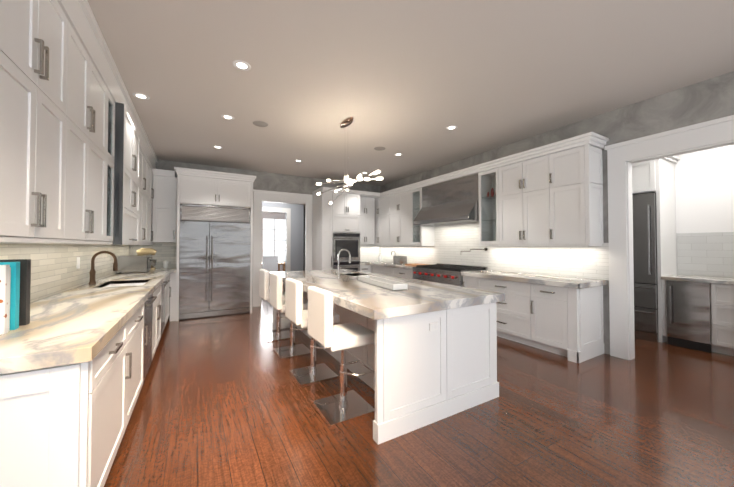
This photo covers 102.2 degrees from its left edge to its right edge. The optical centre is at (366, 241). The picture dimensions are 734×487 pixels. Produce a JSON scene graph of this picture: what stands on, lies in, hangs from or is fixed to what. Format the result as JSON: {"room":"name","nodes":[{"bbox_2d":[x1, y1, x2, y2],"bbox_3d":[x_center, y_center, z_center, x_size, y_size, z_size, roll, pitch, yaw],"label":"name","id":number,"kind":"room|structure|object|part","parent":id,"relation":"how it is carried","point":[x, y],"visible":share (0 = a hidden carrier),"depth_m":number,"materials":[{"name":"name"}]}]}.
{"room":"kitchen","nodes":[
{"label":"kitchen","id":0,"kind":"room"},
{"bbox_2d":[156,159,379,306],"bbox_3d":[-1.276,-0.042,7.446,7.640,3.050,0.120,1,-1,-30],"label":"wall","id":1,"kind":"structure","parent":0,"point":[266,181],"depth_m":6.94,"materials":[{"name":"grey paint"}]},
{"bbox_2d":[0,243,131,302],"bbox_3d":[-3.121,0.222,3.245,0.006,0.519,5.300,1,-1,-30],"label":"tile backsplash","id":2,"kind":"structure","parent":1,"relation":"attached to","point":[54,270],"depth_m":2.71,"materials":[{"name":"white tile"}]},
{"bbox_2d":[76,257,79,268],"bbox_3d":[-3.041,0.231,3.118,0.006,0.120,0.080,1,-1,-30],"label":"electrical outlet plate","id":3,"kind":"object","parent":2,"relation":"attached to","point":[78,258],"depth_m":3.12,"materials":[{"name":"white plastic"}]},
{"bbox_2d":[132,242,176,267],"bbox_3d":[-4.100,0.264,5.736,0.745,0.519,0.006,1,-1,-30],"label":"tile backsplash","id":4,"kind":"structure","parent":1,"relation":"attached to","point":[167,251],"depth_m":5.79,"materials":[{"name":"white tile"}]},
{"bbox_2d":[152,169,176,241],"bbox_3d":[-3.850,-0.649,5.661,0.383,1.345,0.408,1,-1,-30],"label":"upper cabinet","id":5,"kind":"object","parent":1,"relation":"attached to","point":[164,214],"visible":0.92,"depth_m":5.51,"materials":[{"name":"white wood"}]},
{"bbox_2d":[253,189,312,306],"bbox_3d":[-1.976,0.163,7.014,1.420,2.625,0.162,1,-1,-30],"label":"door frame","id":6,"kind":"structure","parent":1,"relation":"attached to","point":[259,196],"depth_m":7.00,"materials":[{"name":"white wood"}]},
{"bbox_2d":[360,197,374,244],"bbox_3d":[-0.134,-0.525,7.807,0.588,1.228,0.408,1,-1,-30],"label":"upper cabinet","id":7,"kind":"object","parent":1,"relation":"attached to","point":[367,220],"visible":0.69,"depth_m":7.70,"materials":[{"name":"white wood"}]},
{"bbox_2d":[360,244,379,261],"bbox_3d":[-0.063,0.303,8.069,0.970,0.519,0.006,1,-1,-30],"label":"tile backsplash","id":8,"kind":"structure","parent":1,"relation":"attached to","point":[368,253],"depth_m":8.13,"materials":[{"name":"white tile"}]},
{"bbox_2d":[262,202,303,277],"bbox_3d":[-2.152,-0.017,8.961,7.640,3.050,0.100,1,-1,-30],"label":"wall","id":9,"kind":"structure","parent":0,"point":[273,233],"depth_m":8.71,"materials":[{"name":"grey paint"}]},
{"bbox_2d":[87,0,733,185],"bbox_3d":[-0.276,-1.636,5.741,8.000,0.080,16.000,1,-1,-30],"label":"ceiling","id":10,"kind":"structure","parent":0,"point":[410,80],"depth_m":2.85,"materials":[{"name":"grey paint"}]},
{"bbox_2d":[132,93,149,99],"bbox_3d":[-2.545,-1.633,3.334,0.152,0.005,0.156,1,-1,-30],"label":"recessed light","id":11,"kind":"object","parent":10,"relation":"in","point":[138,95],"depth_m":3.34,"materials":[{"name":"white"}]},
{"bbox_2d":[221,114,234,119],"bbox_3d":[-1.822,-1.624,3.880,0.156,0.005,0.153,1,-1,-30],"label":"recessed light","id":12,"kind":"object","parent":10,"relation":"in","point":[228,117],"depth_m":3.88,"materials":[{"name":"white"}]},
{"bbox_2d":[233,60,250,70],"bbox_3d":[-1.168,-1.642,2.768,0.150,0.005,0.155,1,-1,-30],"label":"recessed light","id":13,"kind":"object","parent":10,"relation":"in","point":[241,65],"depth_m":2.77,"materials":[{"name":"white"}]},
{"bbox_2d":[253,121,267,126],"bbox_3d":[-1.476,-1.620,4.100,0.199,0.005,0.199,1,-1,-36],"label":"ceiling speaker","id":14,"kind":"object","parent":10,"relation":"attached to","point":[260,123],"depth_m":4.08,"materials":[{"name":"grey"}]},
{"bbox_2d":[340,117,352,127],"label":"ceiling canopy","id":15,"kind":"object","parent":10,"relation":"hanging from","point":[346,122],"depth_m":3.99,"materials":[{"name":"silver metal"}]},
{"bbox_2d":[316,170,382,204],"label":"chandelier","id":16,"kind":"object","parent":10,"relation":"hanging from","point":[359,178],"depth_m":3.98,"materials":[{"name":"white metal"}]},
{"bbox_2d":[374,147,385,150],"bbox_3d":[0.222,-1.603,5.138,0.199,0.005,0.199,1,-1,-36],"label":"ceiling speaker","id":17,"kind":"object","parent":10,"relation":"attached to","point":[376,148],"depth_m":5.12,"materials":[{"name":"grey"}]},
{"bbox_2d":[446,125,456,129],"bbox_3d":[1.207,-1.618,4.221,0.142,0.005,0.153,1,-1,-30],"label":"recessed light","id":18,"kind":"object","parent":10,"relation":"in","point":[452,127],"depth_m":4.22,"materials":[{"name":"white"}]},
{"bbox_2d":[104,278,733,486],"bbox_3d":[-0.276,1.484,5.689,8.000,0.060,16.000,1,-1,-30],"label":"floor","id":19,"kind":"structure","parent":0,"point":[225,401],"depth_m":2.24,"materials":[{"name":"brown wood"}]},
{"bbox_2d":[0,319,131,486],"bbox_3d":[-1.728,0.944,1.497,0.678,0.880,0.900,1,-1,-30],"label":"base cabinet","id":20,"kind":"object","parent":19,"relation":"on","point":[75,363],"depth_m":1.23,"materials":[{"name":"white wood"}]},
{"bbox_2d":[0,268,176,374],"bbox_3d":[-2.771,0.517,3.414,0.770,0.062,5.331,1,-1,-30],"label":"countertop","id":21,"kind":"structure","parent":20,"relation":"on","point":[67,328],"depth_m":1.63,"materials":[{"name":"white stone"}]},
{"bbox_2d":[0,259,30,333],"bbox_3d":[-1.931,0.275,1.478,0.276,0.355,0.250,1,-1,-30],"label":"books","id":22,"kind":"object","parent":21,"relation":"on","point":[15,281],"visible":1,"depth_m":1.52,"materials":[{"name":"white paper"}]},
{"bbox_2d":[89,251,117,282],"bbox_3d":[-3.047,0.299,3.436,0.255,0.374,0.147,1,-1,-30],"label":"faucet","id":23,"kind":"object","parent":21,"relation":"on","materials":[{"name":"brown metal"}]},
{"bbox_2d":[100,279,147,286],"bbox_3d":[-2.838,0.612,3.472,0.446,0.230,0.816,1,-1,-30],"label":"sink","id":24,"kind":"object","parent":21,"relation":"in","point":[111,282],"depth_m":3.74,"materials":[{"name":"white ceramic"}]},
{"bbox_2d":[117,255,151,272],"bbox_3d":[-3.807,0.375,4.891,0.408,0.269,0.480,1,-1,-30],"label":"toaster oven","id":25,"kind":"object","parent":21,"relation":"on","point":[134,263],"visible":1,"depth_m":4.69,"materials":[{"name":"silver metal"}]},
{"bbox_2d":[136,248,156,269],"bbox_3d":[-4.016,0.323,5.395,0.306,0.390,0.213,1,-1,-30],"label":"stand mixer","id":26,"kind":"object","parent":21,"relation":"on","point":[146,251],"visible":0.48,"depth_m":5.37,"materials":[{"name":"beige"}]},
{"bbox_2d":[162,260,168,268],"bbox_3d":[-3.853,0.442,5.660,0.110,0.160,0.110,1,-1,-30],"label":"shell","id":27,"kind":"object","parent":21,"relation":"on","point":[165,263],"visible":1,"depth_m":5.63,"materials":[{"name":"white ceramic"}]},
{"bbox_2d":[132,303,147,411],"bbox_3d":[-2.103,0.955,2.146,0.678,0.880,0.841,1,-1,-30],"label":"base cabinet","id":28,"kind":"object","parent":19,"relation":"on","point":[140,320],"depth_m":2.48,"materials":[{"name":"white wood"}]},
{"bbox_2d":[144,291,155,380],"bbox_3d":[-2.466,0.965,2.773,0.678,0.880,0.731,1,-1,-30],"label":"dishwasher","id":29,"kind":"object","parent":19,"relation":"on","point":[151,302],"depth_m":3.10,"materials":[{"name":"silver"}]},
{"bbox_2d":[156,283,163,348],"bbox_3d":[-2.851,0.976,3.440,0.678,0.880,0.930,1,-1,-30],"label":"base cabinet","id":30,"kind":"object","parent":19,"relation":"on","point":[159,290],"depth_m":3.85,"materials":[{"name":"white wood"}]},
{"bbox_2d":[164,279,167,327],"bbox_3d":[-3.236,0.987,4.107,0.678,0.880,0.731,1,-1,-30],"label":"base cabinet","id":31,"kind":"object","parent":19,"relation":"on","point":[165,280],"depth_m":4.70,"materials":[{"name":"white wood"}]},
{"bbox_2d":[168,275,171,321],"bbox_3d":[-3.597,0.998,4.730,0.678,0.880,0.830,1,-1,-30],"label":"base cabinet","id":32,"kind":"object","parent":19,"relation":"on","point":[169,276],"depth_m":5.33,"materials":[{"name":"white wood"}]},
{"bbox_2d":[174,167,255,320],"bbox_3d":[-3.030,0.068,5.942,1.400,2.780,0.723,1,-1,-30],"label":"fridge","id":33,"kind":"object","parent":19,"relation":"on","point":[214,273],"visible":1,"depth_m":5.67,"materials":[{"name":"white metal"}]},
{"bbox_2d":[262,256,277,271],"bbox_3d":[-3.297,1.008,9.830,0.500,1.030,0.520,1,-1,-39],"label":"dining chair","id":34,"kind":"object","parent":19,"relation":"on","point":[269,263],"visible":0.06,"depth_m":9.63,"materials":[{"name":"white fabric"}]},
{"bbox_2d":[259,269,295,341],"bbox_3d":[-1.340,0.928,4.459,0.478,1.010,0.420,1,-1,-30],"label":"stool","id":35,"kind":"object","parent":19,"relation":"on","point":[264,294],"visible":0.81,"depth_m":4.36,"materials":[{"name":"white leather"}]},
{"bbox_3d":[-1.343,0.651,4.462,0.470,0.455,0.420,1,-1,-30],"label":"seat","id":36,"kind":"part","parent":35,"relation":"part of","materials":[{"name":"white leather"}]},
{"bbox_2d":[278,261,284,271],"bbox_3d":[-4.076,1.160,10.573,2.300,0.750,1.150,1,-1,-30],"label":"dining table","id":37,"kind":"object","parent":19,"relation":"on","point":[281,263],"visible":0.19,"depth_m":10.68,"materials":[{"name":"brown wood"}]},
{"bbox_2d":[270,273,310,358],"bbox_3d":[-0.970,0.918,3.819,0.478,1.010,0.420,1,-1,-30],"label":"stool","id":38,"kind":"object","parent":19,"relation":"on","point":[277,302],"visible":0.77,"depth_m":3.71,"materials":[{"name":"white leather"}]},
{"bbox_3d":[-0.973,0.640,3.821,0.470,0.455,0.420,1,-1,-30],"label":"seat","id":39,"kind":"part","parent":38,"relation":"part of","materials":[{"name":"white leather"}]},
{"bbox_2d":[285,278,339,385],"bbox_3d":[-0.579,0.906,3.143,0.478,1.010,0.420,1,-1,-30],"label":"stool","id":40,"kind":"object","parent":19,"relation":"on","point":[297,314],"visible":0.88,"depth_m":3.05,"materials":[{"name":"white leather"}]},
{"bbox_3d":[-0.583,0.629,3.146,0.470,0.455,0.420,1,-1,-30],"label":"seat","id":41,"kind":"part","parent":40,"relation":"part of","materials":[{"name":"white leather"}]},
{"bbox_2d":[312,187,331,269],"bbox_3d":[-1.075,0.142,7.099,0.255,2.670,0.672,1,-1,-30],"label":"tall cabinet","id":42,"kind":"object","parent":19,"relation":"on","point":[322,210],"depth_m":6.86,"materials":[{"name":"white wood"}]},
{"bbox_2d":[308,286,374,425],"bbox_3d":[-0.209,0.896,2.503,0.478,1.010,0.420,1,-1,-30],"label":"stool","id":43,"kind":"object","parent":19,"relation":"on","point":[344,405],"visible":0.96,"depth_m":2.41,"materials":[{"name":"white leather"}]},
{"bbox_3d":[-0.212,0.618,2.505,0.470,0.455,0.420,1,-1,-30],"label":"seat","id":44,"kind":"part","parent":43,"relation":"part of","materials":[{"name":"white leather"}]},
{"bbox_2d":[332,191,359,270],"bbox_3d":[-0.671,0.146,7.333,0.800,2.670,0.672,1,-1,-30],"label":"tall cabinet","id":45,"kind":"object","parent":19,"relation":"on","point":[335,226],"depth_m":7.06,"materials":[{"name":"white wood"}]},
{"bbox_2d":[360,267,367,271],"bbox_3d":[-0.192,1.046,7.672,0.378,0.880,0.538,1,-1,-30],"label":"base cabinet","id":46,"kind":"object","parent":19,"relation":"on","point":[364,269],"depth_m":7.44,"materials":[{"name":"white"}]},
{"bbox_2d":[360,263,367,266],"bbox_3d":[-0.186,0.581,7.669,0.378,0.050,0.552,1,-1,-30],"label":"countertop","id":47,"kind":"structure","parent":46,"relation":"on","point":[361,264],"depth_m":7.43,"materials":[{"name":"white stone"}]},
{"bbox_2d":[272,281,500,444],"bbox_3d":[-0.182,0.987,3.767,1.290,0.870,3.265,1,-1,-30],"label":"kitchen island","id":48,"kind":"object","parent":19,"relation":"on","point":[429,356],"depth_m":2.33,"materials":[{"name":"white wood"}]},
{"bbox_2d":[269,269,504,320],"bbox_3d":[-0.184,0.527,3.777,1.390,0.070,3.330,1,-1,-30],"label":"island countertop","id":49,"kind":"structure","parent":48,"relation":"on","point":[377,303],"depth_m":2.62,"materials":[{"name":"white stone"}]},
{"bbox_2d":[337,249,350,274],"bbox_3d":[-0.328,0.310,4.421,0.231,0.386,0.129,1,-1,-30],"label":"faucet","id":50,"kind":"object","parent":49,"relation":"on","point":[338,266],"depth_m":4.40,"materials":[{"name":"silver metal"}]},
{"bbox_2d":[358,275,407,290],"bbox_3d":[0.144,0.453,3.292,0.170,0.060,0.920,0,-1,-23],"label":"tray","id":51,"kind":"object","parent":49,"relation":"on","point":[393,285],"visible":1,"depth_m":3.15,"materials":[{"name":"white ceramic"}]},
{"bbox_2d":[364,261,606,363],"bbox_3d":[1.386,0.989,5.853,0.703,0.935,5.268,1,-1,-30],"label":"base cabinet","id":52,"kind":"object","parent":19,"relation":"on","point":[561,315],"depth_m":3.85,"materials":[{"name":"white wood"}]},
{"bbox_2d":[393,256,406,263],"bbox_3d":[0.789,0.450,7.061,0.200,0.191,0.280,1,-1,-30],"label":"toaster","id":53,"kind":"object","parent":52,"relation":"on","point":[399,259],"visible":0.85,"depth_m":6.95,"materials":[{"name":"silver metal"}]},
{"bbox_2d":[405,263,429,265],"bbox_3d":[1.109,0.521,6.487,0.340,0.029,0.470,1,-1,-30],"label":"cutting board","id":54,"kind":"object","parent":52,"relation":"on","point":[415,264],"visible":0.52,"depth_m":6.38,"materials":[{"name":"brown wood"}]},
{"bbox_2d":[452,267,483,270],"bbox_3d":[1.531,0.499,5.617,0.580,0.037,1.180,1,-1,-30],"label":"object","id":55,"kind":"structure","parent":52,"relation":"on","point":[453,268],"depth_m":5.15,"materials":[{"name":"black metal"}]},
{"bbox_2d":[580,279,606,286],"bbox_3d":[2.286,0.526,4.322,0.672,0.050,1.753,1,-1,-30],"label":"countertop","id":56,"kind":"structure","parent":52,"relation":"on","point":[597,284],"depth_m":3.57,"materials":[{"name":"white stone"}]},
{"bbox_2d":[633,192,679,341],"bbox_3d":[4.300,0.370,4.586,0.582,2.130,0.560,1,-1,-30],"label":"fridge","id":57,"kind":"object","parent":19,"relation":"on","point":[654,219],"depth_m":4.28,"materials":[{"name":"grey metal"}]},
{"bbox_2d":[660,280,707,352],"bbox_3d":[4.517,0.982,4.109,0.672,0.890,0.462,1,-1,-30],"label":"beverage fridge","id":58,"kind":"object","parent":19,"relation":"on","point":[693,312],"depth_m":3.94,"materials":[{"name":"silver metal"}]},
{"bbox_2d":[660,276,733,283],"bbox_3d":[4.921,0.506,3.429,0.662,0.040,2.056,1,-1,-30],"label":"countertop","id":59,"kind":"structure","parent":58,"relation":"on","point":[715,280],"depth_m":3.93,"materials":[{"name":"white stone"}]},
{"bbox_2d":[708,280,733,355],"bbox_3d":[4.787,0.975,3.643,0.672,0.890,0.616,1,-1,-30],"label":"dishwasher","id":60,"kind":"object","parent":19,"relation":"on","point":[720,296],"depth_m":3.69,"materials":[{"name":"silver"}]},
{"bbox_2d":[380,71,733,354],"bbox_3d":[2.832,-0.096,4.196,0.120,3.050,9.860,1,-1,-30],"label":"wall","id":61,"kind":"structure","parent":0,"point":[706,100],"depth_m":3.56,"materials":[{"name":"grey paint"}]},
{"bbox_2d":[374,196,384,243],"bbox_3d":[0.462,-0.524,7.810,0.368,1.255,0.999,1,-1,-30],"label":"upper cabinet","id":62,"kind":"object","parent":61,"relation":"attached to","point":[380,200],"depth_m":7.66,"materials":[{"name":"white wood"}]},
{"bbox_2d":[385,188,424,243],"bbox_3d":[0.905,-0.537,7.045,0.368,1.255,1.014,1,-1,-30],"label":"upper cabinet","id":63,"kind":"object","parent":61,"relation":"attached to","point":[401,208],"depth_m":6.80,"materials":[{"name":"white wood"}]},
{"bbox_2d":[413,173,495,226],"bbox_3d":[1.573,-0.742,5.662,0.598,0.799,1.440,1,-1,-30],"label":"range hood","id":64,"kind":"object","parent":61,"relation":"attached to","point":[454,201],"visible":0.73,"depth_m":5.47,"materials":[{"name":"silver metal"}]},
{"bbox_2d":[380,222,608,279],"bbox_3d":[1.703,0.019,6.021,0.006,1.019,5.328,1,-1,-30],"label":"tile backsplash","id":65,"kind":"structure","parent":61,"relation":"attached to","point":[591,262],"depth_m":5.00,"materials":[{"name":"white tile"}]},
{"bbox_2d":[461,248,487,251],"bbox_3d":[1.919,0.183,5.315,0.323,0.129,0.339,1,-1,-30],"label":"pot filler","id":66,"kind":"object","parent":65,"relation":"attached to","point":[485,249],"visible":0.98,"depth_m":5.33,"materials":[{"name":"silver metal"}]},
{"bbox_2d":[493,152,544,243],"bbox_3d":[2.427,-0.580,4.411,0.368,1.255,0.880,1,-1,-30],"label":"upper cabinet","id":67,"kind":"object","parent":61,"relation":"attached to","point":[518,206],"depth_m":4.36,"materials":[{"name":"white wood"}]},
{"bbox_2d":[541,140,604,243],"bbox_3d":[2.719,-0.589,3.907,0.368,1.255,0.528,1,-1,-30],"label":"upper cabinet","id":68,"kind":"object","parent":61,"relation":"attached to","point":[551,194],"depth_m":3.75,"materials":[{"name":"white wood"}]},
{"bbox_2d":[605,115,733,359],"bbox_3d":[3.484,0.102,3.022,0.162,2.615,1.680,1,-1,-30],"label":"door frame","id":69,"kind":"structure","parent":61,"relation":"attached to","point":[623,157],"depth_m":3.56,"materials":[{"name":"white wood"}]},
{"bbox_2d":[675,145,733,277],"bbox_3d":[3.918,-0.067,5.967,0.126,3.050,7.640,1,-1,-30],"label":"wall","id":70,"kind":"structure","parent":0,"point":[704,197],"depth_m":4.23,"materials":[{"name":"white paint"}]},
{"bbox_2d":[632,157,671,195],"bbox_3d":[4.259,-0.965,4.608,0.652,0.520,0.520,1,-1,-30],"label":"upper cabinet","id":71,"kind":"object","parent":70,"relation":"attached to","point":[655,175],"depth_m":4.32,"materials":[{"name":"white wood"}]},
{"bbox_3d":[-3.531,-0.102,3.834,0.120,3.050,15.600,1,-1,-30],"label":"wall","id":72,"kind":"structure","parent":0,"visible":0},
{"bbox_2d":[0,0,19,239],"bbox_3d":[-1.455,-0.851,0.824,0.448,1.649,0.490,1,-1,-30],"label":"upper cabinet","id":73,"kind":"object","parent":72,"relation":"attached to","point":[9,9],"depth_m":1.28,"materials":[{"name":"white wood"}]},
{"bbox_2d":[12,0,87,239],"bbox_3d":[-1.785,-0.842,1.396,0.448,1.649,0.830,1,-1,-30],"label":"upper cabinet","id":74,"kind":"object","parent":72,"relation":"attached to","point":[78,159],"depth_m":1.66,"materials":[{"name":"white wood"}]},
{"bbox_2d":[0,3,103,243],"bbox_3d":[-2.100,-0.833,1.941,0.448,1.649,0.430,1,-1,-30],"label":"upper cabinet","id":75,"kind":"object","parent":72,"relation":"attached to","point":[94,102],"depth_m":2.31,"materials":[{"name":"white wood"}]},
{"bbox_2d":[104,39,119,243],"bbox_3d":[-2.335,-0.826,2.348,0.448,1.649,0.510,1,-1,-30],"label":"upper cabinet","id":76,"kind":"object","parent":72,"relation":"attached to","point":[111,73],"depth_m":2.82,"materials":[{"name":"white wood"}]},
{"bbox_2d":[116,75,127,243],"bbox_3d":[-2.541,-0.820,2.704,0.448,1.649,0.312,1,-1,-30],"label":"upper cabinet","id":77,"kind":"object","parent":72,"relation":"attached to","point":[123,91],"depth_m":2.95,"materials":[{"name":"white wood"}]},
{"bbox_2d":[124,94,143,243],"bbox_3d":[-2.861,-0.811,3.257,0.448,1.649,0.974,1,-1,-30],"label":"upper cabinet","id":78,"kind":"object","parent":72,"relation":"attached to","point":[132,161],"depth_m":3.38,"materials":[{"name":"white wood"}]},
{"bbox_2d":[140,128,147,243],"bbox_3d":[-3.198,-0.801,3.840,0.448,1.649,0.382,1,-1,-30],"label":"upper cabinet","id":79,"kind":"object","parent":72,"relation":"attached to","point":[143,136],"depth_m":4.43,"materials":[{"name":"white wood"}]},
{"bbox_2d":[144,139,155,243],"bbox_3d":[-3.534,-0.792,4.421,0.448,1.649,0.960,1,-1,-30],"label":"upper cabinet","id":80,"kind":"object","parent":72,"relation":"attached to","point":[150,160],"depth_m":5.05,"materials":[{"name":"white wood"}]}
]}

